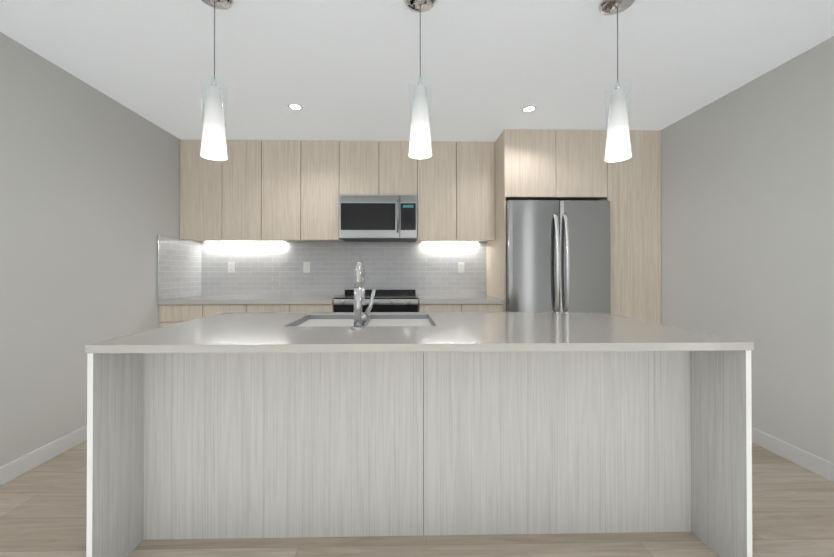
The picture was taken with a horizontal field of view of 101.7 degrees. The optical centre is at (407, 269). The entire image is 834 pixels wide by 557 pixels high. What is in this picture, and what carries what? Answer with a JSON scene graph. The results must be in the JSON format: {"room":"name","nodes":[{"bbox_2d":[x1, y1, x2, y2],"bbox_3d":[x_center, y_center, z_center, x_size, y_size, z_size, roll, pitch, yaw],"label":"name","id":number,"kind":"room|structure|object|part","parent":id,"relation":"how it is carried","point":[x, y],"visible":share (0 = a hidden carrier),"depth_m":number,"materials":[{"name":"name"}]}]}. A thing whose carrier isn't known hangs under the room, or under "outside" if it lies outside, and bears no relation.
{"room":"kitchen","nodes":[
{"label":"kitchen","id":0,"kind":"room"},
{"bbox_2d":[0,32,179,466],"bbox_3d":[-2.198,-0.079,-1.454,0.120,2.450,10.500,0,0,-1],"label":"wall","id":1,"kind":"structure","parent":0,"point":[89,193],"depth_m":2.19,"materials":[{"name":"paint"}]},
{"bbox_2d":[0,425,86,485],"bbox_3d":[-2.124,1.095,-1.790,0.014,0.099,9.600,0,0,-1],"label":"baseboard","id":2,"kind":"structure","parent":1,"relation":"attached to","point":[14,469],"depth_m":2.03,"materials":[{"name":"white paint"}]},
{"bbox_2d":[177,140,240,244],"bbox_3d":[-2.023,-0.788,3.503,0.414,0.970,0.358,0,0,-1],"label":"upper cabinet","id":3,"kind":"object","parent":1,"relation":"attached to","point":[202,180],"depth_m":3.32,"materials":[{"name":"brown wood"}]},
{"bbox_3d":[-2.023,-0.782,3.334,0.403,0.980,0.019,0,0,-1],"label":"door","id":4,"kind":"part","parent":3,"relation":"part of","materials":[{"name":"brown wood"}]},
{"bbox_2d":[205,241,284,242],"bbox_3d":[-1.739,-0.294,3.644,0.840,0.016,0.035,0,0,-1],"label":"light","id":5,"kind":"object","parent":3,"relation":"attached to","point":[205,241],"depth_m":3.63,"materials":[{"name":"white"}]},
{"bbox_2d":[228,262,234,272],"bbox_3d":[-1.904,-0.024,3.668,0.072,0.116,0.008,0,0,-1],"label":"outlet","id":6,"kind":"object","parent":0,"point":[231,265],"depth_m":3.67,"materials":[{"name":"grey plastic"}]},
{"bbox_2d":[225,140,276,244],"bbox_3d":[-1.630,-0.788,3.511,0.396,0.970,0.358,0,0,-1],"label":"upper cabinet","id":7,"kind":"object","parent":0,"relation":"attached to","point":[259,219],"depth_m":3.33,"materials":[{"name":"brown wood"}]},
{"bbox_3d":[-1.627,-0.782,3.341,0.379,0.980,0.019,0,0,-1],"label":"door","id":8,"kind":"part","parent":7,"relation":"part of","materials":[{"name":"brown wood"}]},
{"bbox_2d":[261,140,312,244],"bbox_3d":[-1.246,-0.788,3.518,0.396,0.970,0.358,0,0,-1],"label":"upper cabinet","id":9,"kind":"object","parent":0,"relation":"attached to","point":[281,171],"depth_m":3.34,"materials":[{"name":"brown wood"}]},
{"bbox_3d":[-1.243,-0.782,3.349,0.379,0.980,0.019,0,0,-1],"label":"door","id":10,"kind":"part","parent":9,"relation":"part of","materials":[{"name":"brown wood"}]},
{"bbox_2d":[303,262,309,272],"bbox_3d":[-1.094,-0.024,3.684,0.072,0.116,0.008,0,0,-1],"label":"outlet","id":11,"kind":"object","parent":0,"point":[306,265],"depth_m":3.68,"materials":[{"name":"grey plastic"}]},
{"bbox_2d":[301,140,348,244],"bbox_3d":[-0.866,-0.788,3.525,0.388,0.970,0.358,0,0,-1],"label":"upper cabinet","id":12,"kind":"object","parent":0,"relation":"attached to","point":[320,160],"depth_m":3.35,"materials":[{"name":"brown wood"}]},
{"bbox_3d":[-0.863,-0.782,3.356,0.371,0.980,0.019,0,0,-1],"label":"door","id":13,"kind":"part","parent":12,"relation":"part of","materials":[{"name":"brown wood"}]},
{"bbox_2d":[341,141,380,194],"bbox_3d":[-0.482,-1.004,3.534,0.404,0.539,0.358,0,0,-1],"label":"upper cabinet","id":14,"kind":"object","parent":0,"relation":"attached to","point":[360,160],"depth_m":3.36,"materials":[{"name":"brown wood"}]},
{"bbox_3d":[-0.479,-1.004,3.364,0.387,0.537,0.019,0,0,-1],"label":"door","id":15,"kind":"part","parent":14,"relation":"part of","materials":[{"name":"brown wood"}]},
{"bbox_2d":[339,195,416,241],"bbox_3d":[-0.291,-0.516,3.483,0.766,0.424,0.442,0,0,-1],"label":"over-the-range microwave","id":16,"kind":"object","parent":14,"relation":"attached to","point":[377,218],"visible":0.98,"depth_m":3.31,"materials":[{"name":"grey metal"}]},
{"bbox_3d":[-0.095,-0.513,3.290,0.018,0.313,0.049,0,0,-1],"label":"handle","id":17,"kind":"part","parent":16,"relation":"part of","materials":[{"name":"silver metal"}]},
{"bbox_2d":[381,141,420,196],"bbox_3d":[-0.096,-1.004,3.541,0.392,0.539,0.358,0,0,-1],"label":"upper cabinet","id":18,"kind":"object","parent":0,"relation":"attached to","point":[400,173],"depth_m":3.36,"materials":[{"name":"brown wood"}]},
{"bbox_3d":[-0.093,-1.004,3.372,0.375,0.537,0.019,0,0,-1],"label":"door","id":19,"kind":"part","parent":18,"relation":"part of","materials":[{"name":"brown wood"}]},
{"bbox_2d":[0,440,833,556],"bbox_3d":[0.135,1.196,-1.417,4.786,0.100,10.500,0,0,-1],"label":"floor","id":20,"kind":"structure","parent":0,"point":[43,509],"depth_m":1.47,"materials":[{"name":"brown wood"}]},
{"bbox_2d":[159,305,204,327],"bbox_3d":[-2.031,0.744,3.354,0.393,0.860,0.638,0,0,-1],"label":"base cabinet","id":21,"kind":"object","parent":20,"relation":"on","point":[169,315],"depth_m":3.04,"materials":[{"name":"brown wood"}]},
{"bbox_3d":[-2.028,0.770,3.045,0.382,0.594,0.019,0,0,-1],"label":"door","id":22,"kind":"part","parent":21,"relation":"part of","materials":[{"name":"brown wood"}]},
{"bbox_3d":[-2.028,0.393,3.047,0.382,0.150,0.019,0,0,-1],"label":"drawer","id":23,"kind":"part","parent":21,"relation":"part of","materials":[{"name":"brown wood"}]},
{"bbox_2d":[157,293,344,304],"bbox_3d":[-1.453,0.294,3.358,1.548,0.040,0.658,0,0,-1],"label":"countertop","id":24,"kind":"structure","parent":21,"relation":"on","point":[202,298],"depth_m":3.09,"materials":[{"name":"grey stone"}]},
{"bbox_2d":[205,305,248,316],"bbox_3d":[-1.647,0.744,3.361,0.400,0.860,0.638,0,0,-1],"label":"base cabinet","id":25,"kind":"object","parent":20,"relation":"on","point":[210,310],"depth_m":3.04,"materials":[{"name":"brown wood"}]},
{"bbox_3d":[-1.641,0.393,3.054,0.382,0.150,0.019,0,0,-1],"label":"drawer","id":26,"kind":"part","parent":25,"relation":"part of","materials":[{"name":"brown wood"}]},
{"bbox_2d":[249,305,292,312],"bbox_3d":[-1.260,0.744,3.369,0.399,0.860,0.638,0,0,-1],"label":"base cabinet","id":27,"kind":"object","parent":20,"relation":"on","point":[252,308],"depth_m":3.05,"materials":[{"name":"brown wood"}]},
{"bbox_3d":[-1.254,0.393,3.061,0.382,0.150,0.019,0,0,-1],"label":"drawer","id":28,"kind":"part","parent":27,"relation":"part of","materials":[{"name":"brown wood"}]},
{"bbox_2d":[293,304,333,311],"bbox_3d":[-0.876,0.744,3.376,0.393,0.860,0.638,0,0,-1],"label":"base cabinet","id":29,"kind":"object","parent":20,"relation":"on","point":[296,308],"depth_m":3.06,"materials":[{"name":"brown wood"}]},
{"bbox_3d":[-0.867,0.393,3.069,0.382,0.150,0.019,0,0,-1],"label":"drawer","id":30,"kind":"part","parent":29,"relation":"part of","materials":[{"name":"brown wood"}]},
{"bbox_2d":[333,290,418,311],"bbox_3d":[-0.289,0.695,3.344,0.766,0.958,0.705,0,0,-1],"label":"range","id":31,"kind":"object","parent":20,"relation":"on","point":[396,300],"visible":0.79,"depth_m":3.06,"materials":[{"name":"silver metal"}]},
{"bbox_3d":[-0.289,0.262,3.364,0.766,0.012,0.607,0,0,-1],"label":"cooktop glass","id":32,"kind":"part","parent":31,"relation":"part of","materials":[{"name":"black glass"}]},
{"bbox_2d":[334,304,417,311],"bbox_3d":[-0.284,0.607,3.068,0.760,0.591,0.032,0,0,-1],"label":"oven","id":33,"kind":"object","parent":31,"relation":"in","point":[337,307],"depth_m":3.05,"materials":[{"name":"black glass"}]},
{"bbox_3d":[-0.284,0.286,3.071,0.766,0.040,0.030,0,0,-1],"label":"control rail","id":34,"kind":"part","parent":31,"relation":"part of","materials":[{"name":"silver metal"}]},
{"bbox_3d":[-0.295,0.244,3.684,0.766,0.052,0.031,0,0,-1],"label":"rail","id":35,"kind":"part","parent":31,"relation":"part of","materials":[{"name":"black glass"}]},
{"bbox_2d":[85,345,753,556],"bbox_3d":[0.057,0.735,1.724,2.438,0.859,0.961,0,0,-1],"label":"kitchen island","id":36,"kind":"object","parent":20,"relation":"on","point":[357,422],"depth_m":1.48,"materials":[{"name":"wood"}]},
{"bbox_3d":[-0.534,0.733,1.484,1.206,0.860,0.018,0,0,-1],"label":"knee panel","id":37,"kind":"part","parent":36,"relation":"part of","materials":[{"name":"white wood"}]},
{"bbox_2d":[85,313,753,348],"bbox_3d":[0.057,0.289,1.727,2.454,0.030,0.968,0,0,-1],"label":"island countertop","id":38,"kind":"structure","parent":36,"relation":"on","point":[223,330],"depth_m":1.43,"materials":[{"name":"grey stone"}]},
{"bbox_2d":[289,313,432,324],"bbox_3d":[-0.235,0.387,1.876,0.800,0.215,0.530,0,0,-1],"label":"sink","id":39,"kind":"object","parent":38,"relation":"in","point":[310,318],"depth_m":2.08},
{"bbox_2d":[349,261,376,328],"bbox_3d":[-0.203,0.116,1.637,0.114,0.316,0.198,0,0,-1],"label":"faucet","id":40,"kind":"object","parent":38,"relation":"on","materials":[{"name":"silver metal"}]},
{"bbox_3d":[0.666,0.734,1.507,1.188,0.860,0.018,0,0,-1],"label":"knee panel","id":41,"kind":"part","parent":36,"relation":"part of","materials":[{"name":"white wood"}]},
{"bbox_2d":[418,305,464,311],"bbox_3d":[0.297,0.744,3.399,0.393,0.860,0.638,0,0,-1],"label":"base cabinet","id":42,"kind":"object","parent":20,"relation":"on","point":[421,308],"depth_m":3.08,"materials":[{"name":"brown wood"}]},
{"bbox_3d":[0.299,0.393,3.091,0.381,0.150,0.019,0,0,-1],"label":"drawer","id":43,"kind":"part","parent":42,"relation":"part of","materials":[{"name":"brown wood"}]},
{"bbox_2d":[417,293,504,304],"bbox_3d":[0.486,0.294,3.395,0.772,0.040,0.658,0,0,-1],"label":"countertop","id":44,"kind":"structure","parent":42,"relation":"on","point":[424,298],"depth_m":3.09,"materials":[{"name":"grey stone"}]},
{"bbox_2d":[465,305,504,311],"bbox_3d":[0.676,0.744,3.406,0.392,0.860,0.638,0,0,-1],"label":"base cabinet","id":45,"kind":"object","parent":20,"relation":"on","point":[468,308],"depth_m":3.09,"materials":[{"name":"brown wood"}]},
{"bbox_3d":[0.685,0.393,3.098,0.381,0.150,0.019,0,0,-1],"label":"drawer","id":46,"kind":"part","parent":45,"relation":"part of","materials":[{"name":"brown wood"}]},
{"bbox_2d":[486,129,606,311],"bbox_3d":[1.344,-0.050,3.414,0.942,2.448,0.657,0,0,-1],"label":"tall cabinet","id":47,"kind":"object","parent":20,"relation":"on","point":[559,165],"depth_m":3.09,"materials":[{"name":"beige wood"}]},
{"bbox_2d":[506,200,610,313],"bbox_3d":[1.350,0.280,3.331,0.911,1.788,0.762,0,0,-1],"label":"refrigerator","id":48,"kind":"object","parent":20,"relation":"on","point":[557,255],"visible":0.5,"depth_m":3.02,"materials":[{"name":"grey metal"}]},
{"bbox_3d":[1.126,-0.094,3.051,0.452,1.044,0.071,0,0,-1],"label":"door","id":49,"kind":"part","parent":48,"relation":"part of","materials":[{"name":"silver metal"}]},
{"bbox_3d":[1.313,-0.060,2.991,0.038,0.883,0.080,0,0,-1],"label":"handle","id":50,"kind":"part","parent":48,"relation":"part of","materials":[{"name":"silver metal"}]},
{"bbox_3d":[1.401,-0.060,2.993,0.038,0.883,0.080,0,0,-1],"label":"handle","id":51,"kind":"part","parent":48,"relation":"part of","materials":[{"name":"silver metal"}]},
{"bbox_3d":[1.585,-0.094,3.059,0.452,1.044,0.071,0,0,-1],"label":"door","id":52,"kind":"part","parent":48,"relation":"part of","materials":[{"name":"silver metal"}]},
{"bbox_2d":[605,130,660,323],"bbox_3d":[2.066,-0.050,3.427,0.495,2.448,0.657,0,0,-1],"label":"tall cabinet","id":53,"kind":"object","parent":20,"relation":"on","point":[634,197],"depth_m":3.10,"materials":[{"name":"brown wood"}]},
{"bbox_3d":[2.072,-0.103,3.109,0.494,2.341,0.019,0,0,-1],"label":"pantry door tall","id":54,"kind":"part","parent":53,"relation":"part of","materials":[{"name":"brown wood"}]},
{"bbox_2d":[0,0,833,141],"bbox_3d":[0.135,-1.353,-1.402,4.786,0.100,10.500,0,0,-1],"label":"ceiling","id":55,"kind":"structure","parent":0,"point":[342,70],"depth_m":2.06,"materials":[{"name":"white paint"}]},
{"bbox_2d":[200,0,233,160],"bbox_3d":[-0.904,-0.906,1.591,0.162,0.760,0.162,0,0,-1],"label":"pendant light","id":56,"kind":"object","parent":55,"relation":"hanging from","point":[213,145],"visible":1,"depth_m":1.56,"materials":[{"name":"white glass"}]},
{"bbox_3d":[-0.904,-1.080,1.592,0.005,0.357,0.005,0,0,-1],"label":"cord","id":57,"kind":"part","parent":56,"relation":"part of","materials":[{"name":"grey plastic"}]},
{"bbox_2d":[288,103,302,109],"bbox_3d":[-0.880,-1.276,2.666,0.114,0.006,0.114,0,0,-1],"label":"recessed light","id":58,"kind":"object","parent":55,"relation":"in","point":[294,106],"visible":1,"depth_m":2.66,"materials":[{"name":"white plastic"}]},
{"bbox_2d":[403,0,436,158],"bbox_3d":[0.060,-0.913,1.609,0.162,0.746,0.162,0,0,-1],"label":"pendant light","id":59,"kind":"object","parent":55,"relation":"hanging from","point":[420,143],"visible":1,"depth_m":1.58,"materials":[{"name":"white glass"}]},
{"bbox_3d":[0.060,-1.087,1.610,0.005,0.343,0.005,0,0,-1],"label":"cord","id":60,"kind":"part","parent":59,"relation":"part of","materials":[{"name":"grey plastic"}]},
{"bbox_2d":[522,105,536,111],"bbox_3d":[0.967,-1.276,2.701,0.114,0.006,0.114,0,0,-1],"label":"recessed light","id":61,"kind":"object","parent":55,"relation":"in","point":[530,108],"visible":1,"depth_m":2.69,"materials":[{"name":"white plastic"}]},
{"bbox_2d":[598,0,635,161],"bbox_3d":[1.007,-0.908,1.627,0.162,0.754,0.162,0,0,-1],"label":"pendant light","id":62,"kind":"object","parent":55,"relation":"hanging from","point":[618,146],"visible":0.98,"depth_m":1.60,"materials":[{"name":"white glass"}]},
{"bbox_3d":[1.007,-1.082,1.628,0.005,0.352,0.005,0,0,-1],"label":"cord","id":63,"kind":"part","parent":62,"relation":"part of","materials":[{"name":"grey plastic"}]},
{"bbox_2d":[413,141,456,244],"bbox_3d":[0.288,-0.788,3.547,0.402,0.970,0.358,0,0,-1],"label":"upper cabinet","id":64,"kind":"object","parent":0,"relation":"attached to","point":[437,203],"depth_m":3.37,"materials":[{"name":"brown wood"}]},
{"bbox_3d":[0.292,-0.782,3.378,0.385,0.980,0.019,0,0,-1],"label":"door","id":65,"kind":"part","parent":64,"relation":"part of","materials":[{"name":"brown wood"}]},
{"bbox_2d":[422,242,477,242],"bbox_3d":[0.461,-0.294,3.686,0.600,0.016,0.035,0,0,-1],"label":"light","id":66,"kind":"object","parent":64,"relation":"attached to","point":[422,242],"depth_m":3.67,"materials":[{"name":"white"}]},
{"bbox_2d":[458,262,463,272],"bbox_3d":[0.586,-0.024,3.716,0.072,0.116,0.008,0,0,-1],"label":"outlet","id":67,"kind":"object","parent":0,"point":[460,264],"depth_m":3.71,"materials":[{"name":"grey plastic"}]},
{"bbox_2d":[453,142,496,244],"bbox_3d":[0.673,-0.788,3.555,0.392,0.970,0.358,0,0,-1],"label":"upper cabinet","id":68,"kind":"object","parent":0,"relation":"attached to","point":[476,211],"depth_m":3.38,"materials":[{"name":"brown wood"}]},
{"bbox_3d":[0.680,-0.782,3.385,0.381,0.980,0.019,0,0,-1],"label":"door","id":69,"kind":"part","parent":68,"relation":"part of","materials":[{"name":"brown wood"}]},
{"bbox_2d":[493,129,560,212],"bbox_3d":[1.113,-0.968,3.415,0.477,0.612,0.657,0,0,-1],"label":"upper cabinet","id":70,"kind":"object","parent":0,"relation":"attached to","point":[526,163],"depth_m":3.09,"materials":[{"name":"brown wood"}]},
{"bbox_2d":[557,130,608,200],"bbox_3d":[1.581,-0.968,3.423,0.484,0.612,0.657,0,0,-1],"label":"upper cabinet","id":71,"kind":"object","parent":0,"relation":"attached to","point":[584,170],"depth_m":3.10,"materials":[{"name":"brown wood"}]},
{"bbox_2d":[660,36,833,462],"bbox_3d":[2.467,-0.078,-1.365,0.120,2.450,10.500,0,0,-1],"label":"wall","id":72,"kind":"structure","parent":0,"point":[747,211],"depth_m":2.21,"materials":[{"name":"paint"}]},
{"bbox_2d":[752,427,833,481],"bbox_3d":[2.407,1.095,-1.713,0.014,0.099,9.580,0,0,-1],"label":"baseboard","id":73,"kind":"structure","parent":72,"relation":"attached to","point":[824,468],"depth_m":2.04,"materials":[{"name":"white paint"}]}
]}

